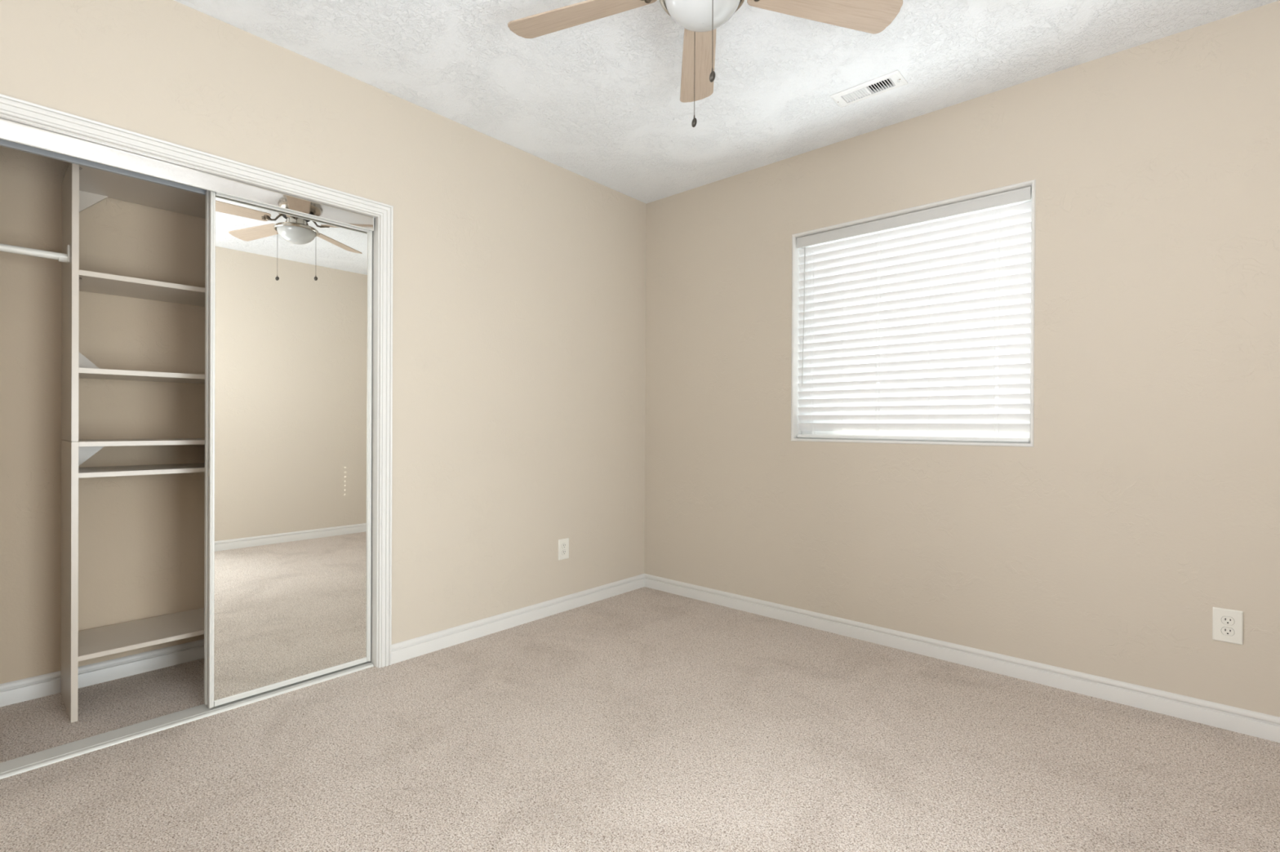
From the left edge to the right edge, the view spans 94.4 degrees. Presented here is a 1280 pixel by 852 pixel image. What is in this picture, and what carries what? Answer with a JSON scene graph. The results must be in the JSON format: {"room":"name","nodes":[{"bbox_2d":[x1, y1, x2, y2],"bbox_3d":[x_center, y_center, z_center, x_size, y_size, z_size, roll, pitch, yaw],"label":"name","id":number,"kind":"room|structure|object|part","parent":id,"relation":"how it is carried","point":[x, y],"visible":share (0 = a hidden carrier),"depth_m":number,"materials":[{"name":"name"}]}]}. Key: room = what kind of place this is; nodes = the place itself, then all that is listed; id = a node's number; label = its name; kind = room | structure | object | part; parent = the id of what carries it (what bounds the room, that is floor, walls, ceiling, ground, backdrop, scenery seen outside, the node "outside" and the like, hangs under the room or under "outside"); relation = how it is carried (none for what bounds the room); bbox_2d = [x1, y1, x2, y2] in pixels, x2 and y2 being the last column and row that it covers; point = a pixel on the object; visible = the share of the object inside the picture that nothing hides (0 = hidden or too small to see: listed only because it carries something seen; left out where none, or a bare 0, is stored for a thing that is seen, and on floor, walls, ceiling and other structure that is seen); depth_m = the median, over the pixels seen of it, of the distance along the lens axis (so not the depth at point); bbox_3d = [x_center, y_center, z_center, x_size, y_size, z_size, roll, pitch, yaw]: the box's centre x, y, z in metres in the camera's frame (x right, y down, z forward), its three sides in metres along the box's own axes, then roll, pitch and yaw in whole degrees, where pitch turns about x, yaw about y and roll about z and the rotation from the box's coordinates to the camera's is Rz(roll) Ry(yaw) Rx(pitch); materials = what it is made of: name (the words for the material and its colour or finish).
{"room":"empty bedroom","nodes":[
{"label":"empty bedroom","id":0,"kind":"room"},
{"bbox_2d":[0,146,205,684],"bbox_3d":[-2.150,-0.218,2.715,0.100,2.600,1.830,0,0,42],"label":"wall","id":1,"kind":"structure","parent":0,"point":[141,537],"depth_m":2.49,"materials":[{"name":"beige paint"}]},
{"bbox_2d":[0,639,204,707],"bbox_3d":[-2.114,1.040,2.680,0.014,0.085,1.630,0,0,42],"label":"baseboard","id":2,"kind":"structure","parent":1,"relation":"attached to","point":[49,684],"depth_m":2.51,"materials":[{"name":"white paint"}]},
{"bbox_2d":[0,0,646,644],"bbox_3d":[-1.299,-0.213,2.609,0.115,2.600,3.900,0,0,42],"label":"wall","id":3,"kind":"structure","parent":0,"point":[519,276],"depth_m":2.96,"materials":[{"name":"beige paint"}]},
{"bbox_2d":[0,93,393,668],"bbox_3d":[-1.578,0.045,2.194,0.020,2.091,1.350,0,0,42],"label":"trim","id":4,"kind":"structure","parent":3,"relation":"attached to","point":[11,106],"depth_m":2.63,"materials":[{"name":"white paint"}]},
{"bbox_2d":[391,573,644,664],"bbox_3d":[-0.551,1.046,3.367,0.014,0.085,1.770,0,0,42],"label":"baseboard","id":5,"kind":"structure","parent":3,"relation":"attached to","point":[420,646],"depth_m":3.17,"materials":[{"name":"white paint"}]},
{"bbox_2d":[558,537,568,560],"bbox_3d":[-0.448,0.724,3.486,0.009,0.121,0.079,0,0,42],"label":"wall outlet","id":6,"kind":"object","parent":3,"relation":"attached to","point":[563,544],"visible":1,"depth_m":3.48,"materials":[{"name":"white plastic"}]},
{"bbox_2d":[561,550,566,555],"bbox_3d":[-0.446,0.744,3.484,0.003,0.029,0.034,0,0,42],"label":"receptacle","id":7,"kind":"object","parent":6,"relation":"attached to","point":[563,552],"depth_m":3.48,"materials":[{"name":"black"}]},
{"bbox_2d":[561,543,566,548],"bbox_3d":[-0.446,0.705,3.484,0.003,0.029,0.034,0,0,42],"label":"receptacle","id":8,"kind":"object","parent":6,"relation":"attached to","point":[563,545],"depth_m":3.48,"materials":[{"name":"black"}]},
{"bbox_2d":[0,586,1279,851],"bbox_3d":[-0.275,1.124,1.740,4.215,0.060,4.160,0,0,42],"label":"floor","id":9,"kind":"structure","parent":0,"point":[644,719],"depth_m":1.95,"materials":[{"name":"beige carpet"}]},
{"bbox_2d":[60,438,204,723],"bbox_3d":[-1.932,0.570,2.595,0.365,1.026,0.838,0,0,42],"label":"shelving unit","id":10,"kind":"object","parent":9,"relation":"on","point":[76,646],"visible":0.48,"depth_m":2.30,"materials":[{"name":"beige laminate"}]},
{"bbox_3d":[-2.203,0.570,2.288,0.365,1.026,0.019,0,0,42],"label":"panel","id":11,"kind":"part","parent":10,"relation":"part of","materials":[{"name":"beige laminate"}]},
{"bbox_2d":[61,162,205,441],"bbox_3d":[-1.927,-0.463,2.592,0.365,1.039,0.838,0,0,42],"label":"shelving unit","id":12,"kind":"object","parent":10,"relation":"on","point":[83,187],"visible":0.45,"depth_m":2.33,"materials":[{"name":"beige laminate"}]},
{"bbox_2d":[0,243,69,263],"bbox_3d":[-2.284,-0.641,2.047,0.042,0.065,0.452,0,0,42],"label":"closet rod","id":13,"kind":"object","parent":12,"relation":"attached to","point":[61,257],"visible":1,"depth_m":2.15,"materials":[{"name":"white plastic"}]},
{"bbox_2d":[57,244,69,263],"bbox_3d":[-2.143,-0.641,2.206,0.042,0.065,0.028,0,0,42],"label":"socket","id":14,"kind":"object","parent":12,"relation":"attached to","point":[62,257],"depth_m":2.20,"materials":[{"name":"white plastic"}]},
{"bbox_3d":[-2.198,-0.464,2.285,0.365,1.039,0.019,0,0,42],"label":"panel","id":15,"kind":"part","parent":12,"relation":"part of","materials":[{"name":"beige laminate"}]},
{"bbox_3d":[-1.928,-0.205,2.592,0.365,0.019,0.800,0,0,42],"label":"shelf","id":16,"kind":"part","parent":12,"relation":"part of","materials":[{"name":"beige laminate"}]},
{"bbox_3d":[-1.926,-0.564,2.591,0.365,0.019,0.800,0,0,42],"label":"shelf","id":17,"kind":"part","parent":12,"relation":"part of","materials":[{"name":"beige laminate"}]},
{"bbox_3d":[-1.924,-0.973,2.590,0.365,0.019,0.800,0,0,42],"label":"shelf","id":18,"kind":"part","parent":12,"relation":"part of","materials":[{"name":"beige laminate"}]},
{"bbox_3d":[-1.933,0.855,2.595,0.365,0.018,0.800,0,0,42],"label":"shelf","id":19,"kind":"part","parent":10,"relation":"part of","materials":[{"name":"beige laminate"}]},
{"bbox_3d":[-1.930,0.181,2.594,0.365,0.018,0.800,0,0,42],"label":"shelf","id":20,"kind":"part","parent":10,"relation":"part of","materials":[{"name":"beige laminate"}]},
{"bbox_3d":[-1.929,0.066,2.593,0.365,0.018,0.800,0,0,42],"label":"shelf","id":21,"kind":"part","parent":10,"relation":"part of","materials":[{"name":"beige laminate"}]},
{"bbox_2d":[0,662,373,779],"bbox_3d":[-1.651,1.081,2.257,0.111,0.008,1.226,0,0,42],"label":"floor track","id":22,"kind":"object","parent":9,"relation":"on","point":[12,767],"visible":0.87,"depth_m":2.10,"materials":[{"name":"white metal"}]},
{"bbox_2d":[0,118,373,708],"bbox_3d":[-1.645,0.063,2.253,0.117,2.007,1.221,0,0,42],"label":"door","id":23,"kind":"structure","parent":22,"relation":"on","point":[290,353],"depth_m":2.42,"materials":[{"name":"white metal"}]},
{"bbox_3d":[-1.642,-0.909,2.247,0.117,0.062,1.214,0,0,42],"label":"sliding door rail","id":24,"kind":"part","parent":23,"relation":"part of","materials":[{"name":"white metal"}]},
{"bbox_3d":[-1.434,1.057,2.474,0.024,0.020,0.574,0,0,42],"label":"rail","id":25,"kind":"part","parent":23,"relation":"part of","materials":[{"name":"white metal"}]},
{"bbox_3d":[-1.425,-0.888,2.469,0.024,0.022,0.574,0,0,42],"label":"rail","id":26,"kind":"part","parent":23,"relation":"part of","materials":[{"name":"white metal"}]},
{"bbox_2d":[204,190,208,705],"bbox_3d":[-1.466,0.084,2.492,0.026,1.966,0.595,0,0,42],"label":"door","id":27,"kind":"structure","parent":22,"relation":"on","point":[206,258],"depth_m":2.26,"materials":[{"name":"white metal"}]},
{"bbox_2d":[174,0,1279,204],"bbox_3d":[-0.262,-1.536,1.733,4.215,0.060,4.160,0,0,42],"label":"ceiling","id":28,"kind":"structure","parent":0,"point":[597,100],"depth_m":2.46,"materials":[{"name":"white paint"}]},
{"bbox_2d":[507,0,902,127],"bbox_3d":[0.161,-1.230,1.731,1.275,0.548,1.233,0,0,42],"label":"ceiling fan","id":29,"kind":"object","parent":28,"relation":"hanging from","point":[700,20],"visible":1,"depth_m":1.91,"materials":[{"name":"beige wood"}]},
{"bbox_3d":[-0.194,-1.338,1.922,0.506,0.035,0.134,0,0,22],"label":"blade","id":30,"kind":"part","parent":29,"relation":"part of","materials":[{"name":"brown wood"}]},
{"bbox_3d":[0.175,-1.141,1.896,0.003,0.298,0.007,0,0,-10],"label":"pull chain","id":31,"kind":"part","parent":29,"relation":"part of","materials":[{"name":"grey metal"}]},
{"bbox_3d":[0.215,-1.337,2.180,0.134,0.035,0.506,0,0,4],"label":"blade","id":32,"kind":"part","parent":29,"relation":"part of","materials":[{"name":"brown wood"}]},
{"bbox_3d":[0.188,-1.251,1.770,0.230,0.094,0.230,0,0,42],"label":"lamp shade","id":33,"kind":"part","parent":29,"relation":"part of","materials":[{"name":"white glass"}]},
{"bbox_3d":[0.201,-1.139,1.645,0.003,0.300,0.007,0,0,-11],"label":"pull chain","id":34,"kind":"part","parent":29,"relation":"part of","materials":[{"name":"grey metal"}]},
{"bbox_3d":[0.586,-1.334,1.871,0.506,0.035,0.134,0,0,-14],"label":"blade","id":35,"kind":"part","parent":29,"relation":"part of","materials":[{"name":"brown wood"}]},
{"bbox_2d":[829,70,907,107],"bbox_3d":[1.017,-1.593,2.644,0.302,0.218,0.130,0,0,42],"label":"ceiling vent","id":36,"kind":"object","parent":28,"relation":"in","point":[857,93],"visible":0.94,"depth_m":2.64,"materials":[{"name":"white metal"}]},
{"bbox_2d":[644,0,1279,717],"bbox_3d":[1.054,-0.203,3.231,4.215,2.600,0.150,0,0,42],"label":"wall","id":37,"kind":"structure","parent":0,"point":[1144,501],"depth_m":2.50,"materials":[{"name":"beige paint"}]},
{"bbox_2d":[791,179,1035,447],"bbox_3d":[1.323,-0.489,2.990,1.143,1.155,0.154,0,0,42],"label":"trim","id":38,"kind":"structure","parent":37,"relation":"attached to","point":[795,431],"depth_m":2.95,"materials":[{"name":"white paint"}]},
{"bbox_2d":[801,200,1031,443],"bbox_3d":[1.355,-0.489,3.027,1.112,1.124,0.053,0,0,42],"label":"window","id":39,"kind":"structure","parent":37,"relation":"in","point":[815,433],"depth_m":2.95,"materials":[{"name":"white plastic"}]},
{"bbox_2d":[796,186,1031,442],"bbox_3d":[1.306,-0.490,2.971,1.102,1.117,0.066,0,0,42],"label":"window blind","id":40,"kind":"object","parent":39,"relation":"attached to","point":[922,313],"visible":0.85,"depth_m":2.90,"materials":[{"name":"white plastic"}]},
{"bbox_3d":[0.922,-0.613,3.274,0.004,0.758,0.002,0,0,42],"label":"pull cord","id":41,"kind":"part","parent":40,"relation":"part of","materials":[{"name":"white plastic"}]},
{"bbox_3d":[0.961,-0.477,3.284,0.022,1.054,0.038,0,0,42],"label":"ladder cord","id":42,"kind":"part","parent":40,"relation":"part of","materials":[{"name":"white fabric"}]},
{"bbox_3d":[1.080,-0.476,3.156,0.001,1.054,0.001,0,0,42],"label":"lift cord","id":43,"kind":"part","parent":40,"relation":"part of","materials":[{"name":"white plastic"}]},
{"bbox_3d":[1.231,-0.475,3.046,0.022,1.054,0.038,0,0,42],"label":"ladder cord","id":44,"kind":"part","parent":40,"relation":"part of","materials":[{"name":"white fabric"}]},
{"bbox_3d":[1.308,0.059,2.978,1.102,0.018,0.048,0,0,42],"label":"rail","id":45,"kind":"part","parent":40,"relation":"part of","materials":[{"name":"white plastic"}]},
{"bbox_3d":[1.402,-0.474,2.872,0.001,1.054,0.001,0,0,42],"label":"lift cord","id":46,"kind":"part","parent":40,"relation":"part of","materials":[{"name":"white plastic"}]},
{"bbox_3d":[1.628,-0.472,2.695,0.022,1.054,0.038,0,0,42],"label":"ladder cord","id":47,"kind":"part","parent":40,"relation":"part of","materials":[{"name":"white fabric"}]},
{"bbox_2d":[644,573,1279,742],"bbox_3d":[1.261,1.056,2.936,3.300,0.085,0.014,0,0,42],"label":"baseboard","id":48,"kind":"structure","parent":37,"relation":"attached to","point":[1262,726],"depth_m":2.60,"materials":[{"name":"white paint"}]},
{"bbox_2d":[1212,607,1243,644],"bbox_3d":[2.142,0.729,2.160,0.079,0.121,0.009,0,0,42],"label":"wall outlet","id":49,"kind":"object","parent":37,"relation":"attached to","point":[1227,624],"visible":1,"depth_m":2.16,"materials":[{"name":"white plastic"}]},
{"bbox_2d":[1221,626,1234,635],"bbox_3d":[2.140,0.749,2.159,0.034,0.029,0.003,0,0,42],"label":"receptacle","id":50,"kind":"object","parent":49,"relation":"attached to","point":[1225,631],"depth_m":2.16,"materials":[{"name":"white plastic"}]},
{"bbox_2d":[1221,616,1234,625],"bbox_3d":[2.140,0.710,2.158,0.035,0.030,0.004,0,0,42],"label":"receptacle","id":51,"kind":"object","parent":49,"relation":"attached to","point":[1225,620],"depth_m":2.16,"materials":[{"name":"white plastic"}]}
]}

